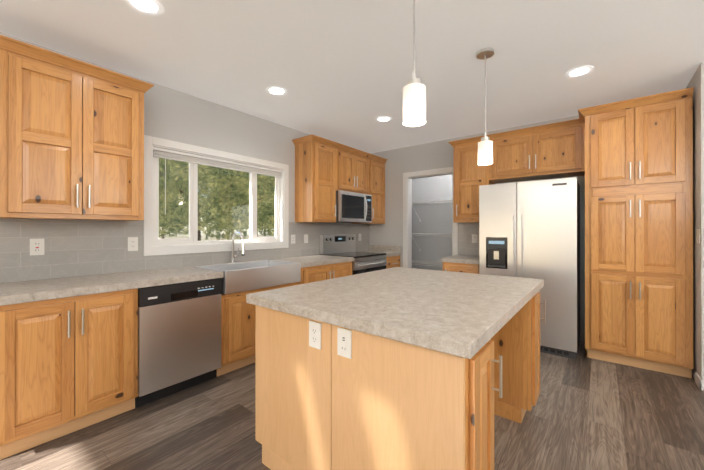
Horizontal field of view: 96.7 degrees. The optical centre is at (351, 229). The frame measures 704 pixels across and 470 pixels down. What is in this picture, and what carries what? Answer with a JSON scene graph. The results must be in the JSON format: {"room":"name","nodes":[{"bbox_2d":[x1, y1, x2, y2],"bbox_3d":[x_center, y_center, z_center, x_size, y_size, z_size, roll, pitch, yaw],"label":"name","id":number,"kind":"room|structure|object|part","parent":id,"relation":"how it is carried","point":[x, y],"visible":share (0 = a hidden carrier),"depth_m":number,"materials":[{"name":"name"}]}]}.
{"room":"kitchen","nodes":[
{"label":"kitchen","id":0,"kind":"room"},
{"bbox_2d":[0,32,351,255],"bbox_3d":[-1.451,-0.023,3.388,0.160,2.600,7.490,0,0,38],"label":"wall","id":1,"kind":"structure","parent":0,"point":[175,115],"depth_m":3.27,"materials":[{"name":"grey paint"}]},
{"bbox_2d":[0,35,153,220],"bbox_3d":[-1.990,-0.612,2.266,0.384,1.080,0.864,0,0,38],"label":"upper cabinet","id":2,"kind":"object","parent":1,"relation":"attached to","point":[71,138],"visible":1,"depth_m":2.11,"materials":[{"name":"brown wood"}]},
{"bbox_2d":[0,219,368,282],"bbox_3d":[-1.059,0.135,3.747,0.008,0.458,4.380,0,0,38],"label":"tile backsplash","id":3,"kind":"structure","parent":1,"relation":"attached to","point":[73,248],"depth_m":2.50,"materials":[{"name":"grey tile"}]},
{"bbox_2d":[30,238,43,254],"bbox_3d":[-2.246,0.125,2.233,0.009,0.118,0.074,0,0,38],"label":"outlet","id":4,"kind":"object","parent":3,"relation":"attached to","point":[36,246],"visible":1,"depth_m":2.23,"materials":[{"name":"white plastic"}]},
{"bbox_2d":[128,237,137,250],"bbox_3d":[-1.884,0.126,2.691,0.008,0.118,0.074,0,0,38],"label":"outlet","id":5,"kind":"object","parent":3,"relation":"attached to","point":[132,243],"visible":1,"depth_m":2.69,"materials":[{"name":"white plastic"}]},
{"bbox_2d":[291,235,294,243],"bbox_3d":[-0.770,0.128,4.096,0.008,0.118,0.074,0,0,38],"label":"outlet","id":6,"kind":"object","parent":3,"relation":"attached to","point":[292,239],"visible":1,"depth_m":4.09,"materials":[{"name":"white plastic"}]},
{"bbox_2d":[304,234,307,242],"bbox_3d":[-0.627,0.129,4.276,0.010,0.118,0.074,0,0,38],"label":"outlet","id":7,"kind":"object","parent":3,"relation":"attached to","point":[305,238],"visible":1,"depth_m":4.27,"materials":[{"name":"white plastic"}]},
{"bbox_2d":[143,135,288,255],"bbox_3d":[-1.370,-0.298,3.429,0.116,1.066,1.634,0,0,38],"label":"kitchen window","id":8,"kind":"structure","parent":1,"relation":"in","point":[156,149],"depth_m":3.17,"materials":[{"name":"white plastic"}]},
{"bbox_2d":[292,134,339,222],"bbox_3d":[-0.466,-0.632,4.218,0.348,1.079,0.495,0,0,38],"label":"upper cabinet","id":9,"kind":"object","parent":1,"relation":"attached to","point":[326,170],"depth_m":4.05,"materials":[{"name":"brown wood"}]},
{"bbox_2d":[340,144,371,193],"bbox_3d":[-0.102,-0.853,4.677,0.348,0.636,0.765,0,0,38],"label":"upper cabinet","id":10,"kind":"object","parent":1,"relation":"attached to","point":[355,165],"depth_m":4.59,"materials":[{"name":"brown wood"}]},
{"bbox_2d":[336,190,371,222],"bbox_3d":[-0.062,-0.319,4.645,0.449,0.424,0.758,0,0,38],"label":"microwave","id":11,"kind":"object","parent":10,"relation":"attached to","point":[352,207],"visible":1,"depth_m":4.47,"materials":[{"name":"grey metal"}]},
{"bbox_2d":[352,154,387,223],"bbox_3d":[0.271,-0.631,5.148,0.348,1.079,0.526,0,0,38],"label":"upper cabinet","id":12,"kind":"object","parent":1,"relation":"attached to","point":[378,164],"depth_m":5.07,"materials":[{"name":"brown wood"}]},
{"bbox_2d":[0,340,703,469],"bbox_3d":[1.159,1.333,1.317,6.820,0.120,7.490,0,0,38],"label":"floor","id":13,"kind":"structure","parent":0,"point":[585,413],"depth_m":1.98,"materials":[{"name":"brown wood"}]},
{"bbox_2d":[135,278,221,407],"bbox_3d":[-1.525,0.846,2.602,0.598,0.859,0.601,0,0,38],"label":"dishwasher","id":14,"kind":"object","parent":13,"relation":"on","point":[179,336],"visible":0.83,"depth_m":2.38,"materials":[{"name":"grey metal"}]},
{"bbox_2d":[0,255,399,459],"bbox_3d":[-0.790,0.845,3.543,0.674,0.864,4.357,0,0,38],"label":"base cabinet","id":15,"kind":"object","parent":13,"relation":"on","point":[68,365],"visible":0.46,"depth_m":1.93,"materials":[{"name":"brown wood"}]},
{"bbox_2d":[0,245,400,305],"bbox_3d":[-0.811,0.338,3.545,0.642,0.150,4.382,0,0,38],"label":"countertop","id":16,"kind":"structure","parent":15,"relation":"on","point":[30,291],"depth_m":2.25,"materials":[{"name":"laminate"}]},
{"bbox_2d":[230,231,244,262],"bbox_3d":[-1.201,0.191,3.324,0.246,0.342,0.094,0,0,38],"label":"faucet","id":17,"kind":"object","parent":16,"relation":"on","point":[233,256],"visible":0.98,"depth_m":3.34,"materials":[{"name":"silver metal"}]},
{"bbox_2d":[195,260,300,293],"bbox_3d":[-1.025,0.455,3.163,0.550,0.199,0.854,0,0,38],"label":"sink","id":18,"kind":"object","parent":15,"relation":"in","point":[243,276],"visible":0.9,"depth_m":3.01,"materials":[{"name":"silver metal"}]},
{"bbox_2d":[320,234,386,274],"bbox_3d":[0.046,0.677,4.554,0.696,1.205,0.759,0,0,38],"label":"range","id":19,"kind":"object","parent":13,"relation":"on","point":[343,245],"visible":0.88,"depth_m":4.52,"materials":[{"name":"grey metal"}]},
{"bbox_2d":[249,283,545,469],"bbox_3d":[0.400,0.842,1.997,1.269,0.864,1.581,0,0,38],"label":"kitchen island","id":20,"kind":"object","parent":13,"relation":"on","point":[398,368],"depth_m":1.33,"materials":[{"name":"brown wood"}]},
{"bbox_2d":[309,321,320,349],"bbox_3d":[-0.171,0.488,1.446,0.074,0.118,0.008,0,0,38],"label":"outlet","id":21,"kind":"object","parent":20,"relation":"attached to","point":[314,326],"depth_m":1.44,"materials":[{"name":"white plastic"}]},
{"bbox_2d":[337,327,351,358],"bbox_3d":[-0.033,0.485,1.337,0.074,0.118,0.008,0,0,38],"label":"outlet","id":22,"kind":"object","parent":20,"relation":"attached to","point":[344,335],"depth_m":1.33,"materials":[{"name":"white plastic"}]},
{"bbox_2d":[246,267,543,358],"bbox_3d":[0.400,0.385,2.003,1.224,0.050,1.640,0,0,38],"label":"island countertop","id":23,"kind":"structure","parent":20,"relation":"on","point":[444,312],"depth_m":1.53,"materials":[{"name":"beige stone"}]},
{"bbox_2d":[441,255,478,273],"bbox_3d":[1.512,0.821,4.069,0.501,0.914,0.674,0,0,38],"label":"base cabinet","id":24,"kind":"object","parent":13,"relation":"on","point":[464,263],"visible":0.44,"depth_m":3.86,"materials":[{"name":"brown wood"}]},
{"bbox_2d":[441,255,478,263],"bbox_3d":[1.520,0.389,4.079,0.501,0.050,0.635,0,0,38],"label":"countertop","id":25,"kind":"structure","parent":24,"relation":"on","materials":[{"name":"laminate"}]},
{"bbox_2d":[479,177,579,358],"bbox_3d":[2.022,0.387,3.566,0.910,1.780,0.776,0,0,38],"label":"refrigerator","id":26,"kind":"object","parent":13,"relation":"on","point":[529,229],"visible":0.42,"depth_m":3.21,"materials":[{"name":"grey metal"}]},
{"bbox_2d":[578,87,693,377],"bbox_3d":[2.739,0.047,3.098,0.784,2.459,0.674,0,0,38],"label":"pantry cabinet","id":27,"kind":"object","parent":13,"relation":"on","point":[639,232],"visible":1,"depth_m":2.82,"materials":[{"name":"brown wood"}]},
{"bbox_2d":[0,0,703,153],"bbox_3d":[1.159,-1.387,1.322,6.820,0.120,7.490,0,0,38],"label":"ceiling","id":28,"kind":"structure","parent":0,"point":[340,71],"depth_m":2.36,"materials":[{"name":"white paint"}]},
{"bbox_2d":[125,0,163,15],"bbox_3d":[-1.221,-1.324,1.839,0.196,0.004,0.196,0,0,38],"label":"recessed light","id":29,"kind":"object","parent":28,"relation":"in","point":[155,7],"visible":1,"depth_m":1.86,"materials":[{"name":"white"}]},
{"bbox_2d":[266,86,286,95],"bbox_3d":[-0.720,-1.321,2.989,0.196,0.004,0.196,0,0,38],"label":"recessed light","id":30,"kind":"object","parent":28,"relation":"in","point":[277,90],"visible":1,"depth_m":2.98,"materials":[{"name":"white"}]},
{"bbox_2d":[376,116,391,121],"bbox_3d":[0.381,-1.320,3.747,0.196,0.004,0.196,0,0,38],"label":"recessed light","id":31,"kind":"object","parent":28,"relation":"in","point":[383,118],"visible":1,"depth_m":3.75,"materials":[{"name":"white"}]},
{"bbox_2d":[403,0,425,126],"bbox_3d":[0.288,-0.909,1.445,0.124,0.834,0.124,0,0,38],"label":"pendant light","id":32,"kind":"object","parent":28,"relation":"hanging from","point":[414,102],"visible":1,"depth_m":1.41,"materials":[{"name":"white glass"}]},
{"bbox_3d":[0.288,-0.572,1.445,0.104,0.160,0.104,0,0,38],"label":"lamp shade","id":33,"kind":"part","parent":32,"relation":"part of","materials":[{"name":"white glass"}]},
{"bbox_2d":[476,47,493,164],"bbox_3d":[0.996,-0.907,2.340,0.124,0.834,0.124,0,0,38],"label":"pendant light","id":34,"kind":"object","parent":28,"relation":"hanging from","point":[485,150],"visible":1,"depth_m":2.31,"materials":[{"name":"white glass"}]},
{"bbox_3d":[0.996,-0.570,2.339,0.104,0.160,0.104,0,0,38],"label":"lamp shade","id":35,"kind":"part","parent":34,"relation":"part of","materials":[{"name":"white glass"}]},
{"bbox_2d":[565,66,593,77],"bbox_3d":[1.908,-1.322,2.627,0.196,0.004,0.196,0,0,38],"label":"recessed light","id":36,"kind":"object","parent":28,"relation":"in","point":[578,71],"visible":1,"depth_m":2.62,"materials":[{"name":"white"}]},
{"bbox_2d":[412,175,451,270],"bbox_3d":[3.265,-0.022,3.848,6.660,2.600,0.910,0,0,38],"label":"wall","id":37,"kind":"structure","parent":0,"point":[435,219],"depth_m":5.66,"materials":[{"name":"grey paint"}]},
{"bbox_2d":[412,260,442,266],"bbox_3d":[1.515,0.738,5.350,2.014,0.325,0.400,0,0,38],"label":"shelf","id":38,"kind":"object","parent":37,"relation":"attached to","point":[425,263],"visible":0.17,"depth_m":5.44,"materials":[{"name":"white plastic"}]},
{"bbox_2d":[412,233,451,250],"bbox_3d":[1.515,0.238,5.351,2.014,0.325,0.400,0,0,38],"label":"shelf","id":39,"kind":"object","parent":37,"relation":"attached to","point":[422,235],"visible":0.25,"depth_m":5.45,"materials":[{"name":"white plastic"}]},
{"bbox_2d":[412,200,451,220],"bbox_3d":[1.515,-0.312,5.352,2.014,0.325,0.400,0,0,38],"label":"shelf","id":40,"kind":"object","parent":37,"relation":"attached to","point":[432,202],"visible":0.42,"depth_m":5.38,"materials":[{"name":"white plastic"}]},
{"bbox_2d":[369,115,584,340],"bbox_3d":[1.821,-0.021,4.335,3.792,2.600,0.120,0,0,38],"label":"wall","id":41,"kind":"structure","parent":0,"point":[423,157],"depth_m":4.95,"materials":[{"name":"grey paint"}]},
{"bbox_2d":[403,167,457,267],"bbox_3d":[1.210,0.187,4.813,0.890,2.185,0.141,0,0,38],"label":"door frame","id":42,"kind":"structure","parent":41,"relation":"attached to","point":[407,222],"depth_m":5.00,"materials":[{"name":"white"}]},
{"bbox_2d":[458,223,478,255],"bbox_3d":[1.720,0.136,4.333,0.505,0.458,0.008,0,0,38],"label":"tile backsplash","id":43,"kind":"structure","parent":41,"relation":"attached to","point":[465,231],"depth_m":4.40,"materials":[{"name":"grey tile"}]},
{"bbox_2d":[472,234,477,242],"bbox_3d":[1.701,0.129,4.337,0.074,0.118,0.008,0,0,38],"label":"electrical outlet","id":44,"kind":"object","parent":43,"relation":"attached to","point":[474,238],"visible":1,"depth_m":4.33,"materials":[{"name":"white plastic"}]},
{"bbox_2d":[452,135,495,222],"bbox_3d":[1.634,-0.632,4.183,0.450,1.079,0.348,0,0,38],"label":"upper cabinet","id":45,"kind":"object","parent":41,"relation":"attached to","point":[468,175],"depth_m":4.07,"materials":[{"name":"brown wood"}]},
{"bbox_2d":[488,119,584,182],"bbox_3d":[2.191,-0.895,3.741,0.973,0.556,0.348,0,0,38],"label":"upper cabinet","id":46,"kind":"object","parent":41,"relation":"attached to","point":[552,150],"depth_m":3.58,"materials":[{"name":"brown wood"}]},
{"bbox_2d":[685,62,703,379],"bbox_3d":[4.183,-0.026,1.954,2.868,2.600,0.920,0,0,38],"label":"wall","id":47,"kind":"structure","parent":0,"point":[696,82],"depth_m":2.56,"materials":[{"name":"grey paint"}]},
{"bbox_2d":[697,229,699,243],"bbox_3d":[2.815,0.056,2.546,0.010,0.118,0.074,0,0,38],"label":"light switch","id":48,"kind":"object","parent":47,"relation":"attached to","point":[698,236],"visible":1,"depth_m":2.53,"materials":[{"name":"white plastic"}]},
{"bbox_2d":[697,377,703,390],"bbox_3d":[3.826,1.231,1.640,2.720,0.085,0.012,0,0,38],"label":"baseboard","id":49,"kind":"structure","parent":47,"relation":"attached to","point":[699,382],"depth_m":2.48,"materials":[{"name":"white"}]},
{"label":"outside","id":50,"kind":"structure","parent":0,"visible":0},
{"bbox_2d":[159,235,274,240],"bbox_3d":[-29.958,1.777,30.076,102.000,0.001,150.000,0,0,38],"label":"ground","id":51,"kind":"structure","parent":50,"point":[203,237],"depth_m":71.37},
{"bbox_2d":[159,158,274,240],"bbox_3d":[-8.842,-3.202,16.789,10.017,9.930,10.631,0,0,38],"label":"tree","id":52,"kind":"object","parent":51,"relation":"on","point":[174,222],"depth_m":15.17,"materials":[{"name":"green plant"}]},
{"bbox_2d":[201,171,268,237],"bbox_3d":[-13.720,-4.116,36.520,8.926,11.824,9.912,0,0,38],"label":"tree","id":53,"kind":"object","parent":51,"relation":"on","point":[227,215],"depth_m":35.18,"materials":[{"name":"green plant"}]},
{"bbox_2d":[211,175,274,236],"bbox_3d":[-8.014,-3.213,26.756,8.126,9.999,8.538,0,0,38],"label":"tree","id":54,"kind":"object","parent":51,"relation":"on","point":[264,221],"depth_m":25.49,"materials":[{"name":"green plant"}]},
{"bbox_2d":[264,193,274,235],"bbox_3d":[-2.691,-2.505,20.328,7.244,8.547,6.795,0,0,38],"label":"tree","id":55,"kind":"object","parent":51,"relation":"on","point":[271,225],"depth_m":19.27,"materials":[{"name":"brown plant"}]}
]}

